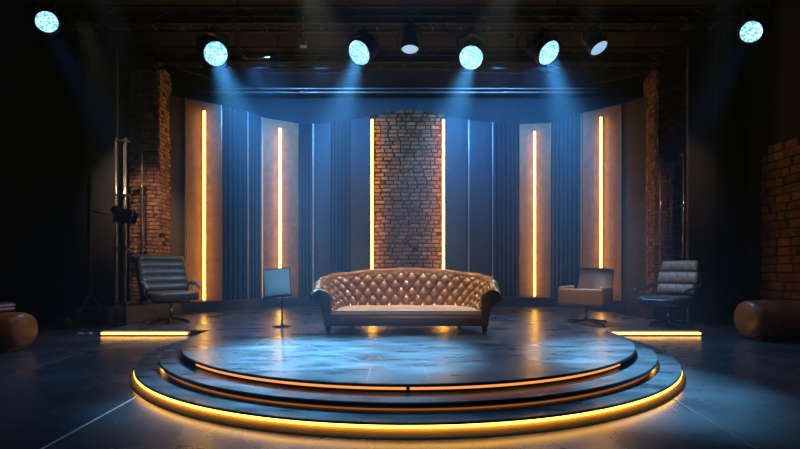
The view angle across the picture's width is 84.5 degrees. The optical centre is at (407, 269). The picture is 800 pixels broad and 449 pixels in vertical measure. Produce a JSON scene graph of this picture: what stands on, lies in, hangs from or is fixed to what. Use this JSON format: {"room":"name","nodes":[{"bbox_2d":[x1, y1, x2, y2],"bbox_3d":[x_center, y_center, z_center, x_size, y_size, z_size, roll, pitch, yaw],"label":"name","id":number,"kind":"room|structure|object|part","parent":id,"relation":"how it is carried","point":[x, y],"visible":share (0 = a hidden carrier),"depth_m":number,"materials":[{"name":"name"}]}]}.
{"room":"studio","nodes":[
{"label":"studio","id":0,"kind":"room"},
{"bbox_2d":[0,21,125,304],"bbox_3d":[-7.750,-1.850,5.500,0.100,5.700,13.000,0,0,0],"label":"wall","id":1,"kind":"structure","parent":0,"point":[122,100],"depth_m":10.57,"materials":[{"name":"black paint"}]},
{"bbox_2d":[126,98,638,301],"bbox_3d":[0.000,-1.850,12.050,17.000,5.700,0.100,0,0,0],"label":"wall","id":2,"kind":"structure","parent":0,"point":[518,111],"depth_m":12.00,"materials":[{"name":"blue paint"}]},
{"bbox_2d":[77,295,685,323],"bbox_3d":[-0.075,0.845,10.050,12.050,0.310,3.900,0,0,0],"label":"baseboard","id":3,"kind":"structure","parent":2,"relation":"attached to","point":[135,311],"depth_m":9.60,"materials":[{"name":"stone"}]},
{"bbox_2d":[139,108,144,304],"bbox_3d":[-5.290,-1.266,8.750,0.120,3.912,0.120,0,0,0],"label":"pole","id":4,"kind":"object","parent":3,"relation":"on","point":[141,108],"visible":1,"depth_m":8.74,"materials":[{"name":"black metal"}]},
{"bbox_2d":[129,63,171,303],"bbox_3d":[-5.420,-1.820,9.235,0.681,5.020,0.530,0,0,0],"label":"brick column","id":5,"kind":"structure","parent":3,"relation":"on","point":[150,88],"depth_m":9.03,"materials":[{"name":"brown brick"}]},
{"bbox_2d":[169,95,185,265],"bbox_3d":[-5.051,-1.530,9.464,0.490,4.440,0.087,0,0,-37],"label":"wall panel","id":6,"kind":"object","parent":3,"relation":"on","point":[177,106],"visible":0.45,"depth_m":9.51,"materials":[{"name":"brown metal"}]},
{"bbox_3d":[-4.846,-1.530,9.583,0.018,4.440,0.030,0,0,-37],"label":"edge trim","id":7,"kind":"part","parent":6,"relation":"part of","materials":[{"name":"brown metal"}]},
{"bbox_2d":[186,98,221,300],"bbox_3d":[-4.517,-1.530,9.775,0.727,4.440,0.183,0,0,-33],"label":"light panel","id":8,"kind":"object","parent":3,"relation":"on","point":[203,119],"visible":0.96,"depth_m":9.79,"materials":[{"name":"brown paint"}]},
{"bbox_3d":[-4.231,-1.530,9.983,0.020,4.440,0.030,0,0,-33],"label":"edge trim","id":9,"kind":"part","parent":8,"relation":"part of","materials":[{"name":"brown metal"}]},
{"bbox_2d":[222,105,245,299],"bbox_3d":[-4.031,-1.530,10.220,0.070,4.440,0.578,0,0,45],"label":"curtain","id":10,"kind":"object","parent":3,"relation":"on","point":[233,119],"visible":0.92,"depth_m":10.18,"materials":[{"name":"blue fabric"}]},
{"bbox_2d":[246,112,262,298],"bbox_3d":[-3.707,-1.530,10.618,0.077,4.440,0.445,0,0,31],"label":"curtain","id":11,"kind":"object","parent":3,"relation":"on","point":[254,123],"visible":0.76,"depth_m":10.62,"materials":[{"name":"blue fabric"}]},
{"bbox_3d":[-3.796,-1.530,10.424,0.030,4.440,0.020,0,0,31],"label":"edge trim","id":12,"kind":"part","parent":11,"relation":"part of","materials":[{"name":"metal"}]},
{"bbox_3d":[-3.580,-1.530,10.784,0.030,4.440,0.030,0,0,31],"label":"edge trim","id":13,"kind":"part","parent":11,"relation":"part of","materials":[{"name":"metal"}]},
{"bbox_2d":[263,118,298,297],"bbox_3d":[-3.170,-1.530,10.998,0.903,4.440,0.183,0,0,-29],"label":"light panel","id":14,"kind":"object","parent":3,"relation":"on","point":[280,138],"visible":0.77,"depth_m":11.04,"materials":[{"name":"brown paint"}]},
{"bbox_2d":[299,123,311,296],"bbox_3d":[-2.615,-1.530,11.290,0.339,4.440,0.070,0,0,-8],"label":"curtain","id":15,"kind":"object","parent":3,"relation":"on","point":[305,130],"visible":0.9,"depth_m":11.28,"materials":[{"name":"blue fabric"}]},
{"bbox_2d":[312,123,331,290],"bbox_3d":[-2.202,-1.530,11.267,0.490,4.440,0.087,0,0,12],"label":"wall panel","id":16,"kind":"object","parent":3,"relation":"on","point":[321,133],"visible":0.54,"depth_m":11.26,"materials":[{"name":"blue paint"}]},
{"bbox_3d":[-2.430,-1.530,11.286,0.035,4.440,0.030,0,0,12],"label":"edge trim","id":17,"kind":"part","parent":16,"relation":"part of","materials":[{"name":"metal"}]},
{"bbox_2d":[332,120,350,272],"bbox_3d":[-1.700,-1.530,11.114,0.536,4.440,0.070,0,0,21],"label":"curtain","id":18,"kind":"object","parent":3,"relation":"on","point":[341,130],"visible":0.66,"depth_m":11.09,"materials":[{"name":"blue fabric"}]},
{"bbox_2d":[351,116,370,270],"bbox_3d":[-1.171,-1.530,10.891,0.582,4.440,0.050,0,0,28],"label":"wall panel","id":19,"kind":"object","parent":3,"relation":"on","point":[361,127],"visible":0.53,"depth_m":10.85,"materials":[{"name":"blue paint"}]},
{"bbox_2d":[371,110,444,268],"bbox_3d":[-0.006,-1.549,10.564,1.754,4.538,0.472,0,0,0],"label":"brick pier","id":20,"kind":"object","parent":3,"relation":"on","point":[408,146],"visible":0.87,"depth_m":10.49,"materials":[{"name":"brown brick"}]},
{"bbox_2d":[445,116,466,271],"bbox_3d":[1.198,-1.530,10.892,0.627,4.440,0.050,0,0,-26],"label":"wall panel","id":21,"kind":"object","parent":3,"relation":"on","point":[455,128],"visible":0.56,"depth_m":10.85,"materials":[{"name":"blue paint"}]},
{"bbox_2d":[467,120,491,276],"bbox_3d":[1.810,-1.530,11.115,0.665,4.440,0.087,0,0,-17],"label":"wall panel","id":22,"kind":"object","parent":3,"relation":"on","point":[479,134],"visible":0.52,"depth_m":11.11,"materials":[{"name":"blue paint"}]},
{"bbox_3d":[1.515,-1.530,10.992,0.028,4.440,0.030,0,0,-17],"label":"edge trim","id":23,"kind":"part","parent":22,"relation":"part of","materials":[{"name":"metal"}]},
{"bbox_2d":[492,122,517,296],"bbox_3d":[2.491,-1.530,11.261,0.712,4.440,0.077,0,0,-8],"label":"curtain","id":24,"kind":"object","parent":3,"relation":"on","point":[504,136],"visible":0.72,"depth_m":11.24,"materials":[{"name":"blue fabric"}]},
{"bbox_3d":[2.152,-1.530,11.190,0.020,4.440,0.030,0,0,-8],"label":"edge trim","id":25,"kind":"part","parent":24,"relation":"part of","materials":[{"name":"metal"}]},
{"bbox_2d":[519,122,550,296],"bbox_3d":[3.243,-1.530,11.219,0.787,4.440,0.183,0,0,7],"label":"light panel","id":26,"kind":"object","parent":3,"relation":"on","point":[534,139],"visible":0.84,"depth_m":11.25,"materials":[{"name":"brown paint"}]},
{"bbox_3d":[3.627,-1.530,11.190,0.018,4.440,0.030,0,0,7],"label":"edge trim","id":27,"kind":"part","parent":26,"relation":"part of","materials":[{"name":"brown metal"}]},
{"bbox_2d":[552,113,582,297],"bbox_3d":[3.906,-1.530,10.856,0.077,4.440,0.858,0,0,-36],"label":"curtain","id":28,"kind":"object","parent":3,"relation":"on","point":[567,133],"visible":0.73,"depth_m":10.82,"materials":[{"name":"blue fabric"}]},
{"bbox_3d":[4.136,-1.530,10.503,0.030,4.440,0.018,0,0,-36],"label":"edge trim","id":29,"kind":"part","parent":28,"relation":"part of","materials":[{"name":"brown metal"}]},
{"bbox_2d":[583,103,621,300],"bbox_3d":[4.464,-1.530,10.176,0.885,4.440,0.182,0,0,42],"label":"light panel","id":30,"kind":"object","parent":3,"relation":"on","point":[602,128],"visible":0.77,"depth_m":10.15,"materials":[{"name":"brown paint"}]},
{"bbox_3d":[4.798,-1.530,9.899,0.018,4.440,0.030,0,0,42],"label":"edge trim","id":31,"kind":"part","parent":30,"relation":"part of","materials":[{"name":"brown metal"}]},
{"bbox_2d":[623,95,647,300],"bbox_3d":[4.999,-1.530,9.684,0.087,4.440,0.555,0,0,-37],"label":"wall panel","id":32,"kind":"object","parent":3,"relation":"on","point":[635,148],"visible":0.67,"depth_m":9.67,"materials":[{"name":"brown metal"}]},
{"bbox_3d":[5.138,-1.530,9.452,0.030,4.440,0.018,0,0,-37],"label":"edge trim","id":33,"kind":"part","parent":32,"relation":"part of","materials":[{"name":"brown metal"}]},
{"bbox_2d":[660,150,660,271],"bbox_3d":[5.079,-0.862,8.850,0.120,3.104,0.120,0,0,0],"label":"pole","id":34,"kind":"object","parent":3,"relation":"on","point":[660,150],"visible":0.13,"depth_m":8.84,"materials":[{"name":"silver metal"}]},
{"bbox_2d":[643,64,683,294],"bbox_3d":[5.410,-1.805,9.353,0.587,4.990,0.573,0,0,0],"label":"brick column","id":35,"kind":"structure","parent":3,"relation":"on","point":[663,88],"depth_m":9.10,"materials":[{"name":"brown brick"}]},
{"bbox_2d":[576,59,685,84],"bbox_3d":[4.863,-4.357,9.750,0.020,0.216,2.393,0,0,-45],"label":"cable","id":36,"kind":"object","parent":35,"relation":"hanging from","point":[684,59],"visible":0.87,"depth_m":9.84,"materials":[{"name":"metal"}]},
{"bbox_2d":[0,0,778,97],"bbox_3d":[0.000,-4.750,5.500,17.000,0.100,15.000,0,0,0],"label":"ceiling","id":37,"kind":"structure","parent":0,"point":[185,84],"depth_m":9.21,"materials":[{"name":"black paint"}]},
{"bbox_2d":[235,18,269,59],"bbox_3d":[-2.827,-4.295,8.000,0.640,0.937,0.044,0,0,0],"label":"cable","id":38,"kind":"object","parent":37,"relation":"hanging from","point":[243,55],"visible":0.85,"depth_m":7.99,"materials":[{"name":"black metal"}]},
{"bbox_3d":[-2.717,-3.854,8.000,0.421,0.044,0.024,0,0,0],"label":"arm","id":39,"kind":"part","parent":38,"relation":"part of","materials":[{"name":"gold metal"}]},
{"bbox_2d":[299,38,306,47],"bbox_3d":[-1.909,-4.371,8.000,0.121,0.619,0.110,0,0,0],"label":"junction box","id":40,"kind":"object","parent":37,"relation":"hanging from","point":[302,41],"visible":0.94,"depth_m":7.94,"materials":[{"name":"metal"}]},
{"bbox_2d":[205,85,597,92],"bbox_3d":[-0.166,-4.601,11.200,10.004,0.198,0.044,0,0,0],"label":"ceiling pipe","id":41,"kind":"object","parent":37,"relation":"hanging from","point":[220,91],"visible":0.96,"depth_m":11.18,"materials":[{"name":"metal"}]},
{"bbox_2d":[126,37,679,68],"bbox_3d":[-0.102,-4.414,8.900,11.015,0.572,0.324,0,0,0],"label":"lighting truss","id":42,"kind":"object","parent":37,"relation":"hanging from","point":[486,62],"visible":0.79,"depth_m":9.00,"materials":[{"name":"metal"}]},
{"bbox_2d":[163,63,297,91],"bbox_3d":[-3.845,-4.277,9.900,3.082,0.282,0.020,0,0,-41],"label":"cable","id":43,"kind":"object","parent":42,"relation":"hanging from","point":[163,63],"visible":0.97,"depth_m":9.79,"materials":[{"name":"metal"}]},
{"bbox_2d":[123,54,685,62],"bbox_3d":[0.000,-4.620,9.600,12.400,0.160,0.090,0,0,0],"label":"ceiling beam","id":44,"kind":"structure","parent":37,"relation":"attached to","point":[680,57],"depth_m":9.55,"materials":[{"name":"metal"}]},
{"bbox_2d":[275,63,538,66],"bbox_3d":[-0.011,-4.631,9.900,5.962,0.138,0.036,0,0,0],"label":"ceiling pipe","id":45,"kind":"object","parent":37,"relation":"hanging from","point":[285,63],"visible":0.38,"depth_m":9.88,"materials":[{"name":"metal"}]},
{"bbox_2d":[70,17,745,20],"bbox_3d":[0.000,-4.620,8.100,12.400,0.160,0.090,0,0,0],"label":"ceiling beam","id":46,"kind":"structure","parent":37,"relation":"attached to","point":[73,18],"depth_m":8.06,"materials":[{"name":"metal"}]},
{"bbox_2d":[43,0,775,32],"bbox_3d":[-0.052,-4.329,7.200,11.915,0.742,0.304,0,0,0],"label":"lighting truss","id":47,"kind":"object","parent":37,"relation":"hanging from","point":[145,22],"visible":0.88,"depth_m":7.31,"materials":[{"name":"metal"}]},
{"bbox_2d":[196,26,229,67],"bbox_3d":[-3.138,-3.587,7.087,0.422,0.665,0.523,0,0,-44],"label":"spotlight","id":48,"kind":"object","parent":47,"relation":"hanging from","point":[213,51],"visible":1,"depth_m":7.01,"materials":[{"name":"black metal"}]},
{"bbox_2d":[347,27,379,66],"bbox_3d":[-0.725,-3.600,7.096,0.435,0.640,0.527,0,0,33],"label":"spotlight","id":49,"kind":"object","parent":47,"relation":"hanging from","point":[361,50],"visible":1,"depth_m":7.03,"materials":[{"name":"black metal"}]},
{"bbox_2d":[398,23,421,55],"bbox_3d":[0.032,-3.704,7.007,0.319,0.459,0.321,0,0,42],"label":"spotlight","id":50,"kind":"object","parent":47,"relation":"hanging from","point":[409,46],"visible":1,"depth_m":6.93,"materials":[{"name":"black metal"}]},
{"bbox_2d":[457,27,487,71],"bbox_3d":[1.030,-3.564,7.099,0.460,0.711,0.532,0,0,26],"label":"spotlight","id":51,"kind":"object","parent":47,"relation":"hanging from","point":[471,55],"visible":1,"depth_m":7.03,"materials":[{"name":"black metal"}]},
{"bbox_2d":[527,27,560,66],"bbox_3d":[2.190,-3.603,7.091,0.436,0.635,0.529,0,0,-34],"label":"spotlight","id":52,"kind":"object","parent":47,"relation":"hanging from","point":[544,49],"visible":1,"depth_m":7.03,"materials":[{"name":"black metal"}]},
{"bbox_2d":[582,25,608,56],"bbox_3d":[2.997,-3.680,7.052,0.313,0.479,0.423,0,0,-40],"label":"spotlight","id":53,"kind":"object","parent":47,"relation":"hanging from","point":[596,44],"visible":1,"depth_m":7.00,"materials":[{"name":"black metal"}]},
{"bbox_2d":[262,69,559,73],"bbox_3d":[0.070,-4.646,10.300,6.976,0.107,0.040,0,0,0],"label":"ceiling pipe","id":54,"kind":"object","parent":37,"relation":"hanging from","point":[273,72],"visible":1,"depth_m":10.29,"materials":[{"name":"metal"}]},
{"bbox_2d":[230,80,597,88],"bbox_3d":[0.149,-4.590,10.900,9.116,0.219,0.032,0,0,0],"label":"ceiling pipe","id":55,"kind":"object","parent":37,"relation":"hanging from","point":[244,80],"visible":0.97,"depth_m":10.88,"materials":[{"name":"metal"}]},
{"bbox_3d":[-0.003,-4.329,5.900,11.215,0.742,0.284,0,0,0],"label":"lighting truss","id":56,"kind":"object","parent":37,"relation":"hanging from","visible":0},
{"bbox_2d":[23,0,60,34],"bbox_3d":[-4.963,-3.554,5.949,0.474,0.732,0.309,0,0,22],"label":"spotlight","id":57,"kind":"object","parent":56,"relation":"hanging from","point":[46,21],"visible":1,"depth_m":5.88,"materials":[{"name":"black metal"}]},
{"bbox_2d":[737,0,773,44],"bbox_3d":[4.724,-3.486,5.953,0.475,0.868,0.309,0,0,-23],"label":"spotlight","id":58,"kind":"object","parent":56,"relation":"hanging from","point":[751,31],"visible":1,"depth_m":5.89,"materials":[{"name":"black metal"}]},
{"bbox_2d":[0,316,799,448],"bbox_3d":[0.000,1.050,5.500,17.000,0.100,15.000,0,0,0],"label":"floor","id":59,"kind":"structure","parent":0,"point":[750,388],"depth_m":3.09,"materials":[{"name":"grey concrete"}]},
{"bbox_2d":[0,312,37,351],"bbox_3d":[-5.487,0.760,5.500,1.425,0.480,0.470,0,0,0],"label":"leather bench","id":60,"kind":"object","parent":59,"relation":"on","point":[18,330],"visible":1,"depth_m":5.40,"materials":[{"name":"brown leather"}]},
{"bbox_3d":[-5.487,0.978,5.500,1.225,0.044,0.292,0,0,0],"label":"board","id":61,"kind":"part","parent":60,"relation":"part of","materials":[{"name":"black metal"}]},
{"bbox_3d":[-5.175,0.509,5.500,0.300,0.020,0.240,0,0,7],"label":"magazine","id":62,"kind":"object","parent":60,"relation":"on","visible":0},
{"bbox_2d":[0,307,14,309],"bbox_3d":[-5.163,0.486,5.500,0.285,0.020,0.240,0,0,3],"label":"magazine","id":63,"kind":"object","parent":62,"relation":"on","point":[9,307],"visible":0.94,"depth_m":5.51,"materials":[{"name":"paper"}]},
{"bbox_3d":[-5.175,0.464,5.500,0.270,0.020,0.240,0,0,0],"label":"magazine","id":64,"kind":"object","parent":63,"relation":"on","visible":0},
{"bbox_3d":[-5.163,0.442,5.500,0.300,0.020,0.240,0,0,-3],"label":"magazine","id":65,"kind":"object","parent":64,"relation":"on","visible":0},
{"bbox_2d":[0,302,13,304],"bbox_3d":[-5.175,0.419,5.500,0.285,0.020,0.240,0,0,-7],"label":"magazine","id":66,"kind":"object","parent":65,"relation":"on","point":[1,303],"visible":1,"depth_m":5.54,"materials":[{"name":"grey paper"}]},
{"bbox_2d":[1,342,113,377],"bbox_3d":[-3.905,0.999,5.000,0.012,0.003,2.225,0,0,-9],"label":"joint","id":67,"kind":"object","parent":59,"relation":"on","point":[112,342],"visible":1,"depth_m":4.80,"materials":[{"name":"grey"}]},
{"bbox_2d":[41,395,138,448],"bbox_3d":[-2.092,0.999,2.960,0.012,0.003,1.527,0,0,-5],"label":"joint","id":68,"kind":"object","parent":59,"relation":"on","point":[137,395],"visible":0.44,"depth_m":2.86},
{"bbox_2d":[71,206,138,329],"bbox_3d":[-5.197,-0.058,7.553,1.083,2.104,0.551,0,0,0],"label":"lamp","id":69,"kind":"object","parent":59,"relation":"on","point":[121,215],"visible":1,"depth_m":7.59,"materials":[{"name":"metal"}]},
{"bbox_3d":[-5.528,0.684,7.444,0.094,0.619,0.333,0,0,0],"label":"leg","id":70,"kind":"part","parent":69,"relation":"part of","materials":[{"name":"black metal"}]},
{"bbox_3d":[-5.610,0.684,7.709,0.341,0.619,0.024,0,0,43],"label":"leg","id":71,"kind":"part","parent":69,"relation":"part of","materials":[{"name":"black metal"}]},
{"bbox_3d":[-5.340,0.684,7.647,0.341,0.619,0.024,0,0,-17],"label":"leg","id":72,"kind":"part","parent":69,"relation":"part of","materials":[{"name":"black metal"}]},
{"bbox_3d":[-4.752,-0.903,7.638,0.197,0.240,0.030,0,0,24],"label":"barn door","id":73,"kind":"part","parent":69,"relation":"part of","materials":[{"name":"black metal"}]},
{"bbox_2d":[91,49,118,305],"bbox_3d":[-5.792,-1.600,8.400,0.500,5.200,0.060,0,0,0],"label":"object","id":74,"kind":"object","parent":59,"relation":"on","point":[104,62],"visible":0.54,"depth_m":8.37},
{"bbox_2d":[109,138,134,325],"bbox_3d":[-5.183,-0.693,7.980,0.332,3.385,0.240,0,0,0],"label":"pole stand","id":75,"kind":"object","parent":59,"relation":"on","point":[124,141],"visible":0.94,"depth_m":7.94,"materials":[{"name":"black metal"}]},
{"bbox_2d":[100,332,188,335],"bbox_3d":[-4.009,0.973,6.693,1.318,0.052,0.056,0,0,0],"label":"light strip","id":76,"kind":"object","parent":59,"relation":"on","point":[102,333],"visible":1,"depth_m":6.67,"materials":[{"name":"beige plastic"}]},
{"bbox_2d":[103,307,698,334],"bbox_3d":[-0.132,0.960,9.360,9.252,0.080,5.280,0,0,0],"label":"platform","id":77,"kind":"object","parent":59,"relation":"on","point":[199,322],"visible":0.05,"depth_m":8.52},
{"bbox_2d":[125,317,162,324],"bbox_3d":[-4.611,0.908,7.891,0.504,0.019,1.144,0,0,-7],"label":"cable","id":78,"kind":"object","parent":77,"relation":"on","point":[151,317],"visible":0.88,"depth_m":7.69,"materials":[{"name":"black rubber"}]},
{"bbox_2d":[128,253,200,323],"bbox_3d":[-4.283,0.307,7.813,0.980,1.225,1.240,0,0,-44],"label":"lounge chair","id":79,"kind":"object","parent":77,"relation":"on","point":[162,279],"visible":0.99,"depth_m":7.87,"materials":[{"name":"black leather"}]},
{"bbox_3d":[-4.514,0.262,7.511,0.081,0.149,0.547,0,0,-39],"label":"armrest","id":80,"kind":"part","parent":79,"relation":"part of","materials":[{"name":"grey leather"}]},
{"bbox_3d":[-4.291,0.865,7.657,0.304,0.078,0.076,0,0,-44],"label":"leg","id":81,"kind":"part","parent":79,"relation":"part of","materials":[{"name":"black metal"}]},
{"bbox_3d":[-4.487,0.075,8.073,0.780,0.701,0.467,0,0,-44],"label":"backrest","id":82,"kind":"part","parent":79,"relation":"part of","materials":[{"name":"grey leather"}]},
{"bbox_3d":[-4.105,0.450,7.678,0.719,0.170,0.799,0,0,-44],"label":"seat","id":83,"kind":"part","parent":79,"relation":"part of","materials":[{"name":"grey leather"}]},
{"bbox_3d":[-4.029,0.865,7.752,0.244,0.078,0.234,0,0,-44],"label":"leg","id":84,"kind":"part","parent":79,"relation":"part of","materials":[{"name":"black metal"}]},
{"bbox_3d":[-3.924,0.262,8.081,0.546,0.149,0.081,0,0,41],"label":"armrest","id":85,"kind":"part","parent":79,"relation":"part of","materials":[{"name":"grey leather"}]},
{"bbox_2d":[573,321,633,327],"bbox_3d":[3.119,0.917,7.430,1.370,0.006,0.800,0,0,0],"label":"floor mat","id":86,"kind":"object","parent":77,"relation":"on","point":[585,323],"visible":0.59,"depth_m":7.38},
{"bbox_2d":[559,268,613,326],"bbox_3d":[3.092,0.435,7.550,0.744,0.956,0.998,0,0,38],"label":"armchair","id":87,"kind":"object","parent":86,"relation":"on","point":[594,286],"visible":0.98,"depth_m":7.37,"materials":[{"name":"brown leather"}]},
{"bbox_3d":[2.762,0.413,7.647,0.080,0.280,0.660,0,0,38],"label":"armrest","id":88,"kind":"part","parent":87,"relation":"part of","materials":[{"name":"beige leather"}]},
{"bbox_3d":[2.813,0.858,7.387,0.423,0.078,0.048,0,0,-17],"label":"leg","id":89,"kind":"part","parent":87,"relation":"part of","materials":[{"name":"black metal"}]},
{"bbox_3d":[2.814,0.443,7.194,0.700,0.270,0.060,0,0,38],"label":"panel","id":90,"kind":"part","parent":87,"relation":"part of","materials":[{"name":"beige leather"}]},
{"bbox_3d":[3.084,0.858,7.252,0.048,0.078,0.423,0,0,-20],"label":"leg","id":91,"kind":"part","parent":87,"relation":"part of","materials":[{"name":"black metal"}]},
{"bbox_3d":[3.293,0.270,7.807,0.600,0.626,0.345,0,0,38],"label":"backrest","id":92,"kind":"part","parent":87,"relation":"part of","materials":[{"name":"beige leather"}]},
{"bbox_3d":[3.214,0.858,7.513,0.423,0.078,0.048,0,0,-17],"label":"leg","id":93,"kind":"part","parent":87,"relation":"part of","materials":[{"name":"black metal"}]},
{"bbox_3d":[3.266,0.413,7.253,0.080,0.280,0.660,0,0,38],"label":"armrest","id":94,"kind":"part","parent":87,"relation":"part of","materials":[{"name":"beige leather"}]},
{"bbox_2d":[633,260,703,326],"bbox_3d":[4.372,0.379,7.359,1.130,1.083,0.796,0,0,-38],"label":"lounge chair","id":95,"kind":"object","parent":77,"relation":"on","point":[680,282],"visible":1,"depth_m":7.38,"materials":[{"name":"black leather"}]},
{"bbox_3d":[4.133,0.279,7.638,0.858,0.191,0.068,0,0,-35],"label":"armrest","id":96,"kind":"part","parent":95,"relation":"part of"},
{"bbox_3d":[4.211,0.865,7.366,0.305,0.078,0.048,0,0,6],"label":"leg","id":97,"kind":"part","parent":95,"relation":"part of","materials":[{"name":"black metal"}]},
{"bbox_3d":[4.265,0.501,7.276,0.859,0.160,0.659,0,0,-38],"label":"seat","id":98,"kind":"part","parent":95,"relation":"part of","materials":[{"name":"black leather"}]},
{"bbox_3d":[4.470,0.865,7.250,0.097,0.078,0.303,0,0,-38],"label":"leg","id":99,"kind":"part","parent":95,"relation":"part of","materials":[{"name":"black metal"}]},
{"bbox_3d":[4.584,0.279,7.061,0.858,0.191,0.068,0,0,-41],"label":"armrest","id":100,"kind":"part","parent":95,"relation":"part of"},
{"bbox_2d":[129,315,686,439],"bbox_3d":[0.000,0.889,5.570,5.960,0.222,5.960,0,0,0],"label":"stage","id":101,"kind":"object","parent":59,"relation":"on","point":[522,376],"visible":0.86,"depth_m":3.38,"materials":[{"name":"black stone"}]},
{"bbox_2d":[263,267,291,327],"bbox_3d":[-1.781,0.367,6.001,0.390,0.821,0.331,0,0,-14],"label":"music stand","id":102,"kind":"object","parent":101,"relation":"on","point":[277,281],"visible":1,"depth_m":6.00,"materials":[{"name":"black metal"}]},
{"bbox_3d":[-1.782,0.176,6.000,0.404,0.439,0.195,0,0,-9],"label":"frame","id":103,"kind":"part","parent":102,"relation":"part of","materials":[{"name":"black metal"}]},
{"bbox_3d":[-1.732,0.517,6.050,0.024,0.481,0.024,0,0,0],"label":"post","id":104,"kind":"part","parent":102,"relation":"part of","materials":[{"name":"black metal"}]},
{"bbox_2d":[310,267,501,333],"bbox_3d":[-0.021,0.369,5.757,2.328,0.815,1.004,0,0,0],"label":"sofa","id":105,"kind":"object","parent":101,"relation":"on","point":[402,296],"visible":1,"depth_m":5.86,"materials":[{"name":"brown leather"}]},
{"bbox_3d":[-1.037,0.460,5.332,0.222,0.434,0.135,0,0,0],"label":"arm","id":106,"kind":"part","parent":105,"relation":"part of","materials":[{"name":"brown leather"}]},
{"bbox_3d":[-0.021,0.598,5.313,1.840,0.165,0.030,0,0,0],"label":"rail","id":107,"kind":"part","parent":105,"relation":"part of","materials":[{"name":"brown leather"}]},
{"bbox_2d":[331,305,481,314],"bbox_3d":[-0.021,0.506,5.687,1.850,0.072,0.750,0,0,0],"label":"seat cushion","id":108,"kind":"object","parent":105,"relation":"on","point":[335,309],"depth_m":5.31,"materials":[{"name":"beige leather"}]},
{"bbox_3d":[0.996,0.460,5.332,0.222,0.434,0.135,0,0,0],"label":"arm","id":109,"kind":"part","parent":105,"relation":"part of","materials":[{"name":"brown leather"}]},
{"bbox_2d":[613,332,701,335],"bbox_3d":[3.727,0.973,6.693,1.456,0.052,0.056,0,0,0],"label":"light strip","id":110,"kind":"object","parent":59,"relation":"on","point":[618,333],"visible":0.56,"depth_m":6.67,"materials":[{"name":"beige plastic"}]},
{"bbox_2d":[676,152,685,322],"bbox_3d":[5.353,-0.633,8.480,0.285,3.266,0.240,0,0,0],"label":"pole stand","id":111,"kind":"object","parent":59,"relation":"on","point":[683,154],"visible":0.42,"depth_m":8.44,"materials":[{"name":"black metal"}]},
{"bbox_2d":[686,45,716,323],"bbox_3d":[5.498,-1.600,8.240,0.522,5.200,0.080,0,0,0],"label":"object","id":112,"kind":"object","parent":59,"relation":"on","point":[701,100],"visible":0.86,"depth_m":8.22,"materials":[{"name":"metal"}]},
{"bbox_3d":[5.749,-1.100,8.210,0.018,4.200,0.020,0,0,0],"label":"edge trim","id":113,"kind":"part","parent":112,"relation":"part of","materials":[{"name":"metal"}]},
{"bbox_2d":[673,398,757,448],"bbox_3d":[1.995,0.999,2.875,0.010,0.003,1.157,0,0,6],"label":"joint","id":114,"kind":"object","parent":59,"relation":"on","point":[673,398],"visible":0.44,"depth_m":2.82,"materials":[{"name":"grey"}]},
{"bbox_2d":[734,300,799,340],"bbox_3d":[5.580,0.715,6.350,1.440,0.571,0.560,0,0,0],"label":"leather bench","id":115,"kind":"object","parent":59,"relation":"on","point":[760,320],"visible":1,"depth_m":6.17,"materials":[{"name":"brown leather"}]},
{"bbox_3d":[5.580,0.978,6.350,1.240,0.044,0.351,0,0,0],"label":"board","id":116,"kind":"part","parent":115,"relation":"part of","materials":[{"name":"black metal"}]},
{"bbox_2d":[683,0,799,299],"bbox_3d":[6.520,-1.850,5.500,0.100,5.700,13.000,0,0,0],"label":"wall","id":117,"kind":"structure","parent":0,"point":[775,58],"depth_m":7.88,"materials":[{"name":"black paint"}]},
{"bbox_2d":[760,137,799,299],"bbox_3d":[6.423,-0.624,6.800,0.073,3.140,2.387,0,0,0],"label":"wall","id":118,"kind":"structure","parent":0,"point":[791,147],"depth_m":7.57,"materials":[{"name":"red brick"}]}
]}

